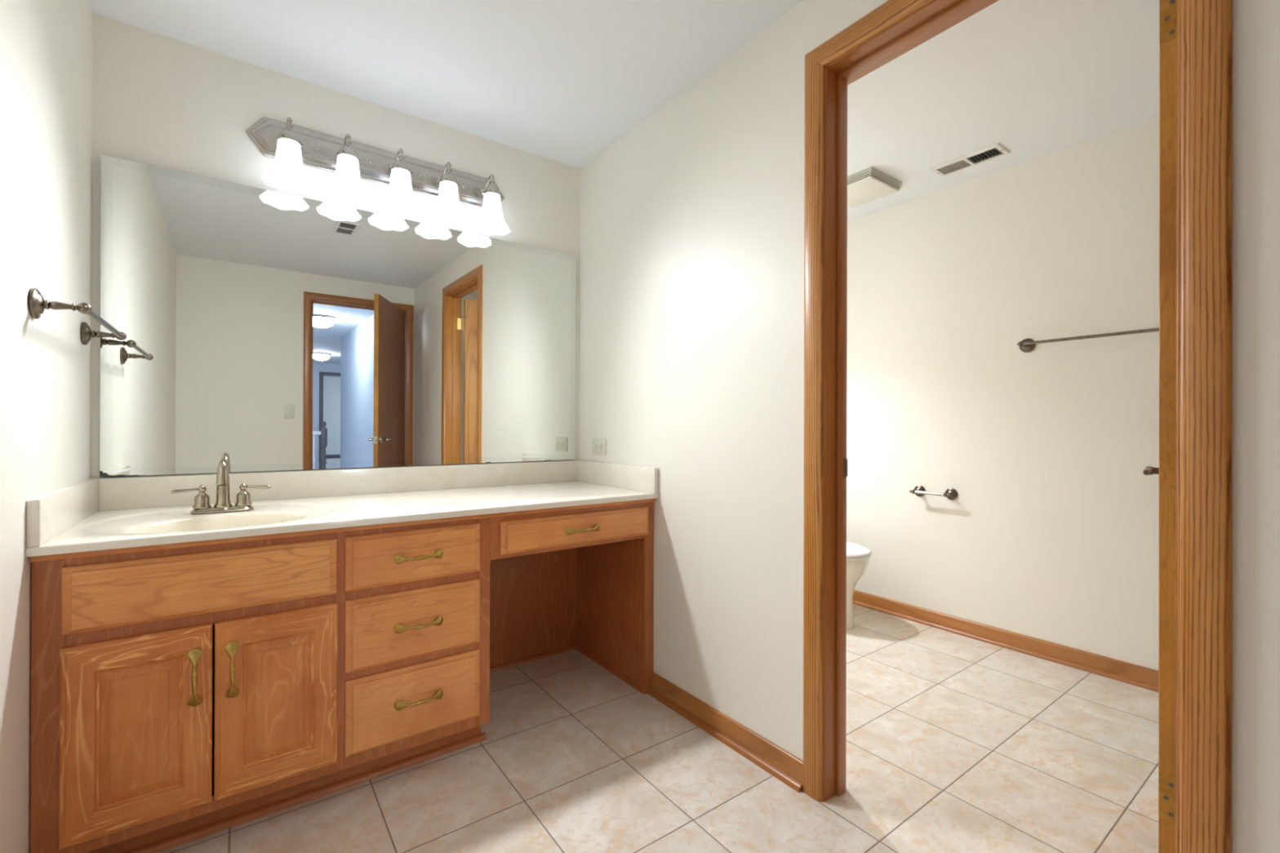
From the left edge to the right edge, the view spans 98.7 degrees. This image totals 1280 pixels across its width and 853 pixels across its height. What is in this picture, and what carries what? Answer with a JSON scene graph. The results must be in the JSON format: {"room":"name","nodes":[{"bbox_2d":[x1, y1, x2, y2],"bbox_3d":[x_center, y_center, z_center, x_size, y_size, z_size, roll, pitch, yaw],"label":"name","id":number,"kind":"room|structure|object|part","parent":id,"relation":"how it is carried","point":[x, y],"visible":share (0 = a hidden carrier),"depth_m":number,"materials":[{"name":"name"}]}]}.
{"room":"bathroom","nodes":[
{"label":"bathroom","id":0,"kind":"room"},
{"bbox_2d":[0,0,92,852],"bbox_3d":[-0.797,-0.103,0.394,0.100,2.290,3.052,0,0,-36],"label":"wall","id":1,"kind":"structure","parent":0,"point":[46,46],"depth_m":1.19,"materials":[{"name":"beige paint"}]},
{"bbox_2d":[27,288,126,345],"bbox_3d":[-1.412,-0.266,1.404,0.092,0.066,0.537,0,0,-36],"label":"towel bar","id":2,"kind":"object","parent":1,"relation":"attached to","point":[37,304],"visible":1,"depth_m":1.23,"materials":[{"name":"grey metal"}]},
{"bbox_3d":[-1.267,-0.266,1.216,0.078,0.025,0.029,0,0,-36],"label":"post","id":3,"kind":"part","parent":2,"relation":"part of","materials":[{"name":"grey metal"}]},
{"bbox_3d":[-1.547,-0.266,1.600,0.078,0.025,0.029,0,0,-36],"label":"post","id":4,"kind":"part","parent":2,"relation":"part of","materials":[{"name":"grey metal"}]},
{"bbox_2d":[90,12,580,478],"bbox_3d":[-0.338,-0.099,2.678,3.531,2.290,0.100,0,0,-36],"label":"wall","id":5,"kind":"structure","parent":0,"point":[160,100],"depth_m":1.88,"materials":[{"name":"beige paint"}]},
{"bbox_2d":[99,154,576,477],"bbox_3d":[-0.969,-0.330,2.144,1.636,0.974,0.010,0,0,-36],"label":"wall mirror","id":6,"kind":"object","parent":5,"relation":"attached to","point":[265,330],"visible":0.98,"depth_m":1.98,"materials":[{"name":"clear glass"}]},
{"bbox_2d":[98,460,577,511],"bbox_3d":[-0.968,0.208,2.144,1.645,0.097,0.020,0,0,-36],"label":"backsplash","id":7,"kind":"structure","parent":5,"relation":"attached to","point":[134,492],"depth_m":2.01,"materials":[{"name":"stone"}]},
{"bbox_2d":[244,116,511,235],"bbox_3d":[-0.919,-0.943,2.076,0.927,0.259,0.187,0,0,-36],"label":"vanity light","id":8,"kind":"object","parent":5,"relation":"attached to","point":[292,147],"visible":1,"depth_m":2.03,"materials":[{"name":"white glass"}]},
{"bbox_3d":[-1.185,-0.889,1.857,0.155,0.149,0.147,0,0,-36],"label":"lamp shade","id":9,"kind":"part","parent":8,"relation":"part of","materials":[{"name":"white glass"}]},
{"bbox_3d":[-1.201,-1.002,1.880,0.069,0.090,0.126,0,0,-36],"label":"lamp arm","id":10,"kind":"part","parent":8,"relation":"part of","materials":[{"name":"silver metal"}]},
{"bbox_3d":[-1.042,-0.888,1.961,0.155,0.149,0.147,0,0,-36],"label":"lamp shade","id":11,"kind":"part","parent":8,"relation":"part of","materials":[{"name":"white glass"}]},
{"bbox_3d":[-1.058,-1.002,1.984,0.069,0.090,0.126,0,0,-36],"label":"lamp arm","id":12,"kind":"part","parent":8,"relation":"part of","materials":[{"name":"silver metal"}]},
{"bbox_3d":[-0.915,-1.001,2.089,0.069,0.090,0.126,0,0,-36],"label":"lamp arm","id":13,"kind":"part","parent":8,"relation":"part of","materials":[{"name":"silver metal"}]},
{"bbox_3d":[-0.898,-0.888,2.066,0.155,0.149,0.147,0,0,-36],"label":"lamp shade","id":14,"kind":"part","parent":8,"relation":"part of","materials":[{"name":"white glass"}]},
{"bbox_3d":[-0.771,-1.001,2.193,0.069,0.090,0.126,0,0,-36],"label":"lamp arm","id":15,"kind":"part","parent":8,"relation":"part of","materials":[{"name":"silver metal"}]},
{"bbox_3d":[-0.755,-0.887,2.170,0.155,0.149,0.147,0,0,-36],"label":"lamp shade","id":16,"kind":"part","parent":8,"relation":"part of","materials":[{"name":"white glass"}]},
{"bbox_3d":[-0.628,-1.000,2.297,0.069,0.090,0.126,0,0,-36],"label":"lamp arm","id":17,"kind":"part","parent":8,"relation":"part of","materials":[{"name":"silver metal"}]},
{"bbox_3d":[-0.612,-0.887,2.274,0.155,0.149,0.147,0,0,-36],"label":"lamp shade","id":18,"kind":"part","parent":8,"relation":"part of","materials":[{"name":"white glass"}]},
{"bbox_2d":[88,0,1159,222],"bbox_3d":[0.598,-1.268,1.398,3.531,0.050,3.270,0,0,-36],"label":"ceiling","id":19,"kind":"structure","parent":0,"point":[562,81],"depth_m":1.89,"materials":[{"name":"white paint"}]},
{"bbox_2d":[847,166,902,207],"bbox_3d":[1.133,-1.215,2.814,0.280,0.048,0.280,0,0,-36],"label":"exhaust fan","id":20,"kind":"object","parent":19,"relation":"attached to","point":[870,184],"visible":0.7,"depth_m":2.74,"materials":[{"name":"grey plastic"}]},
{"bbox_2d":[847,168,898,188],"bbox_3d":[1.133,-1.218,2.814,0.256,0.042,0.256,0,0,-36],"label":"grille","id":21,"kind":"object","parent":20,"relation":"attached to","point":[865,178],"depth_m":2.70,"materials":[{"name":"grey plastic"}]},
{"bbox_2d":[928,142,1011,177],"bbox_3d":[1.530,-1.233,2.558,0.132,0.010,0.300,0,0,-36],"label":"ceiling vent","id":22,"kind":"object","parent":19,"relation":"in","point":[967,161],"visible":1,"depth_m":2.54,"materials":[{"name":"white metal"}]},
{"bbox_2d":[156,604,1158,852],"bbox_3d":[0.592,1.072,1.395,3.531,0.050,3.270,0,0,-36],"label":"floor","id":23,"kind":"structure","parent":0,"point":[955,743],"depth_m":1.63,"materials":[{"name":"beige tile"}]},
{"bbox_2d":[29,498,655,852],"bbox_3d":[-0.785,0.660,1.891,1.682,0.767,0.639,0,0,-36],"label":"vanity cabinet","id":24,"kind":"object","parent":23,"relation":"on","point":[181,693],"visible":0.98,"depth_m":1.45,"materials":[{"name":"brown wood"}]},
{"bbox_3d":[-1.158,0.704,1.275,0.262,0.437,0.020,0,0,-36],"label":"door","id":25,"kind":"part","parent":24,"relation":"part of","materials":[{"name":"brown wood"}]},
{"bbox_3d":[-1.065,0.604,1.313,0.027,0.138,0.028,0,0,-1],"label":"handle","id":26,"kind":"part","parent":24,"relation":"part of","materials":[{"name":"gold metal"}]},
{"bbox_3d":[-1.047,0.384,1.355,0.531,0.149,0.021,0,0,-36],"label":"false drawer","id":27,"kind":"part","parent":24,"relation":"part of","materials":[{"name":"brown wood"}]},
{"bbox_3d":[-1.004,0.604,1.357,0.028,0.138,0.027,0,0,19],"label":"handle","id":28,"kind":"part","parent":24,"relation":"part of","materials":[{"name":"gold metal"}]},
{"bbox_3d":[-0.902,0.666,1.486,1.016,0.753,0.022,0,0,-36],"label":"frame","id":29,"kind":"part","parent":24,"relation":"part of","materials":[{"name":"brown wood"}]},
{"bbox_3d":[-0.940,0.705,1.433,0.267,0.437,0.020,0,0,-36],"label":"door","id":30,"kind":"part","parent":24,"relation":"part of","materials":[{"name":"brown wood"}]},
{"bbox_3d":[-0.911,1.034,1.552,0.977,0.018,0.017,0,0,-36],"label":"shoe moulding","id":31,"kind":"part","parent":24,"relation":"part of","materials":[{"name":"brown wood"}]},
{"bbox_2d":[26,459,658,557],"bbox_3d":[-0.791,0.284,1.901,1.685,0.253,0.621,0,0,-36],"label":"countertop","id":32,"kind":"structure","parent":24,"relation":"on","point":[95,513],"depth_m":1.78,"materials":[{"name":"stone"}]},
{"bbox_2d":[118,511,310,533],"bbox_3d":[-1.169,0.338,1.538,0.424,0.144,0.304,0,0,-36],"label":"basin","id":33,"kind":"object","parent":32,"relation":"in","point":[241,519],"depth_m":1.62,"materials":[{"name":"beige ceramic"}]},
{"bbox_2d":[170,458,271,514],"bbox_3d":[-1.274,0.180,1.680,0.247,0.164,0.112,0,0,-36],"label":"faucet","id":34,"kind":"object","parent":32,"relation":"on","point":[202,500],"visible":1,"depth_m":1.68,"materials":[{"name":"silver metal"}]},
{"bbox_3d":[-1.353,0.189,1.650,0.021,0.025,0.084,0,0,43],"label":"lever","id":35,"kind":"part","parent":34,"relation":"part of","materials":[{"name":"silver metal"}]},
{"bbox_3d":[-1.291,0.255,1.703,0.158,0.014,0.056,0,0,-36],"label":"plate","id":36,"kind":"part","parent":34,"relation":"part of","materials":[{"name":"silver metal"}]},
{"bbox_3d":[-1.273,0.174,1.678,0.046,0.151,0.107,0,0,-36],"label":"spout","id":37,"kind":"part","parent":34,"relation":"part of","materials":[{"name":"silver metal"}]},
{"bbox_3d":[-1.221,0.190,1.746,0.084,0.025,0.021,0,0,-25],"label":"lever","id":38,"kind":"part","parent":34,"relation":"part of","materials":[{"name":"silver metal"}]},
{"bbox_3d":[-0.623,0.284,1.669,1.680,0.015,0.012,0,0,-36],"label":"moulding","id":39,"kind":"part","parent":24,"relation":"part of","materials":[{"name":"white stone"}]},
{"bbox_3d":[-0.662,0.815,1.635,0.380,0.210,0.021,0,0,-36],"label":"drawer","id":40,"kind":"part","parent":24,"relation":"part of","materials":[{"name":"brown wood"}]},
{"bbox_3d":[-0.662,0.586,1.635,0.381,0.201,0.021,0,0,-36],"label":"drawer","id":41,"kind":"part","parent":24,"relation":"part of","materials":[{"name":"brown wood"}]},
{"bbox_3d":[-0.662,0.384,1.635,0.381,0.152,0.021,0,0,-36],"label":"drawer","id":42,"kind":"part","parent":24,"relation":"part of","materials":[{"name":"brown wood"}]},
{"bbox_3d":[-0.646,0.807,1.616,0.138,0.030,0.030,0,0,-36],"label":"handle","id":43,"kind":"part","parent":24,"relation":"part of","materials":[{"name":"gold metal"}]},
{"bbox_3d":[-0.646,0.585,1.616,0.138,0.030,0.030,0,0,-36],"label":"handle","id":44,"kind":"part","parent":24,"relation":"part of","materials":[{"name":"gold metal"}]},
{"bbox_3d":[-0.645,0.384,1.616,0.138,0.030,0.030,0,0,-36],"label":"handle","id":45,"kind":"part","parent":24,"relation":"part of","materials":[{"name":"gold metal"}]},
{"bbox_3d":[-0.552,1.037,2.409,0.638,0.016,0.015,0,0,-36],"label":"shoe moulding","id":46,"kind":"part","parent":24,"relation":"part of","materials":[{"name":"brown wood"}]},
{"bbox_3d":[-0.565,0.662,2.428,0.638,0.766,0.030,0,0,-36],"label":"kneehole panel","id":47,"kind":"part","parent":24,"relation":"part of","materials":[{"name":"brown wood"}]},
{"bbox_3d":[-0.238,0.363,1.969,0.624,0.140,0.020,0,0,-36],"label":"kneehole rail","id":48,"kind":"part","parent":24,"relation":"part of","materials":[{"name":"brown wood"}]},
{"bbox_3d":[-0.208,0.366,1.965,0.600,0.109,0.021,0,0,-36],"label":"drawer","id":49,"kind":"part","parent":24,"relation":"part of","materials":[{"name":"brown wood"}]},
{"bbox_3d":[-0.196,0.364,1.943,0.138,0.030,0.030,0,0,-36],"label":"handle","id":50,"kind":"part","parent":24,"relation":"part of","materials":[{"name":"gold metal"}]},
{"bbox_3d":[-0.147,1.038,2.381,0.015,0.016,0.538,0,0,-36],"label":"shoe moulding","id":51,"kind":"part","parent":24,"relation":"part of","materials":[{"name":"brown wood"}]},
{"bbox_3d":[-0.138,0.663,2.406,0.027,0.766,0.568,0,0,-36],"label":"kneehole panel","id":52,"kind":"part","parent":24,"relation":"part of","materials":[{"name":"brown wood"}]},
{"bbox_2d":[846,541,871,630],"bbox_3d":[0.936,0.683,3.075,0.490,0.735,0.722,0,0,-36],"label":"toilet","id":53,"kind":"object","parent":23,"relation":"on","point":[858,556],"visible":0.19,"depth_m":2.81,"materials":[{"name":"white ceramic"}]},
{"bbox_3d":[0.956,0.864,3.046,0.356,0.372,0.628,0,0,-36],"label":"bowl","id":54,"kind":"part","parent":53,"relation":"part of","materials":[{"name":"white ceramic"}]},
{"bbox_3d":[0.990,0.668,3.001,0.364,0.016,0.532,0,0,-36],"label":"seat","id":55,"kind":"part","parent":53,"relation":"part of","materials":[{"name":"white plastic"}]},
{"bbox_3d":[0.991,0.647,2.999,0.368,0.022,0.535,0,0,-36],"label":"lid","id":56,"kind":"part","parent":53,"relation":"part of","materials":[{"name":"white plastic"}]},
{"bbox_2d":[579,0,1279,852],"bbox_3d":[0.654,-0.098,1.451,0.118,2.290,3.052,0,0,-36],"label":"wall","id":57,"kind":"structure","parent":0,"point":[691,221],"depth_m":1.76,"materials":[{"name":"beige paint"}]},
{"bbox_2d":[591,439,606,454],"bbox_3d":[-0.187,0.092,2.496,0.009,0.070,0.115,0,0,-36],"label":"wall outlet","id":58,"kind":"object","parent":57,"relation":"attached to","point":[598,446],"visible":1,"depth_m":2.49,"materials":[{"name":"beige plastic"}]},
{"bbox_2d":[594,443,603,450],"bbox_3d":[-0.189,0.092,2.494,0.004,0.033,0.075,0,0,-36],"label":"receptacle","id":59,"kind":"object","parent":58,"relation":"attached to","point":[597,446],"depth_m":2.49,"materials":[{"name":"beige plastic"}]},
{"bbox_2d":[648,672,803,792],"bbox_3d":[0.256,1.008,1.867,0.029,0.077,0.723,0,0,-36],"label":"baseboard","id":60,"kind":"structure","parent":57,"relation":"attached to","point":[786,767],"depth_m":1.80,"materials":[{"name":"brown wood"}]},
{"bbox_2d":[803,55,825,802],"bbox_3d":[0.492,-0.011,1.559,0.016,2.116,0.061,0,0,-36],"label":"trim","id":61,"kind":"structure","parent":57,"relation":"attached to","point":[815,72],"depth_m":1.55,"materials":[{"name":"brown wood"}]},
{"bbox_2d":[823,67,847,801],"bbox_3d":[0.557,0.022,1.566,0.100,2.050,0.030,0,0,-36],"label":"trim","id":62,"kind":"structure","parent":57,"relation":"attached to","point":[836,86],"depth_m":1.56,"materials":[{"name":"brown wood"}]},
{"bbox_3d":[0.584,0.118,1.574,0.018,0.054,0.012,0,0,-36],"label":"strike plate","id":63,"kind":"part","parent":62,"relation":"part of","materials":[{"name":"grey"}]},
{"bbox_2d":[804,0,932,66],"bbox_3d":[0.725,-1.039,1.244,0.016,0.061,0.843,0,0,-36],"label":"trim","id":64,"kind":"structure","parent":57,"relation":"attached to","point":[885,15],"depth_m":1.43,"materials":[{"name":"brown wood"}]},
{"bbox_2d":[825,0,999,84],"bbox_3d":[0.779,-1.007,1.283,0.120,0.028,0.747,0,0,-36],"label":"trim","id":65,"kind":"structure","parent":57,"relation":"attached to","point":[934,18],"depth_m":1.41,"materials":[{"name":"brown wood"}]},
{"bbox_2d":[1142,0,1176,852],"bbox_3d":[1.275,0.025,1.302,0.712,2.023,0.151,0,0,-44],"label":"door","id":66,"kind":"structure","parent":57,"relation":"in","point":[1166,470],"depth_m":1.07,"materials":[{"name":"brown wood"}]},
{"bbox_3d":[1.422,0.124,1.510,0.137,0.062,0.058,0,0,-44],"label":"lever handle","id":67,"kind":"part","parent":66,"relation":"part of","materials":[{"name":"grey metal"}]},
{"bbox_2d":[1175,0,1180,852],"bbox_3d":[0.988,0.022,0.991,0.120,2.050,0.028,0,0,-36],"label":"trim","id":68,"kind":"structure","parent":57,"relation":"attached to","point":[1178,2],"depth_m":0.96,"materials":[{"name":"brown wood"}]},
{"bbox_2d":[1179,0,1233,852],"bbox_3d":[0.952,-0.011,0.926,0.016,2.116,0.061,0,0,-36],"label":"trim","id":69,"kind":"structure","parent":57,"relation":"attached to","point":[1206,26],"depth_m":0.92,"materials":[{"name":"brown wood"}]},
{"bbox_2d":[846,116,1159,670],"bbox_3d":[2.011,-0.093,2.366,0.100,2.290,3.170,0,0,-36],"label":"wall","id":70,"kind":"structure","parent":0,"point":[1050,532],"depth_m":2.60,"materials":[{"name":"beige paint"}]},
{"bbox_2d":[909,484,957,499],"bbox_3d":[1.526,0.347,2.877,0.079,0.061,0.224,0,0,-36],"label":"toilet paper holder","id":71,"kind":"object","parent":70,"relation":"attached to","point":[919,491],"visible":1,"depth_m":2.84,"materials":[{"name":"grey metal"}]},
{"bbox_3d":[1.470,0.347,2.943,0.066,0.023,0.032,0,0,-36],"label":"post","id":72,"kind":"part","parent":71,"relation":"part of","materials":[{"name":"grey metal"}]},
{"bbox_3d":[1.572,0.347,2.803,0.066,0.023,0.032,0,0,-36],"label":"post","id":73,"kind":"part","parent":71,"relation":"part of","materials":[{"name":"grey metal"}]},
{"bbox_2d":[853,590,1158,692],"bbox_3d":[1.922,1.013,2.374,0.029,0.077,3.052,0,0,-36],"label":"baseboard","id":74,"kind":"structure","parent":70,"relation":"attached to","point":[1133,674],"depth_m":2.57,"materials":[{"name":"brown wood"}]},
{"bbox_2d":[1017,327,1159,352],"bbox_3d":[1.949,-0.377,2.289,0.092,0.066,0.676,0,0,-36],"label":"towel bar","id":75,"kind":"object","parent":70,"relation":"attached to","point":[1026,345],"visible":0.49,"depth_m":2.36,"materials":[{"name":"grey metal"}]},
{"bbox_3d":[1.763,-0.378,2.534,0.078,0.025,0.029,0,0,-36],"label":"post","id":76,"kind":"part","parent":75,"relation":"part of","materials":[{"name":"grey metal"}]}
]}

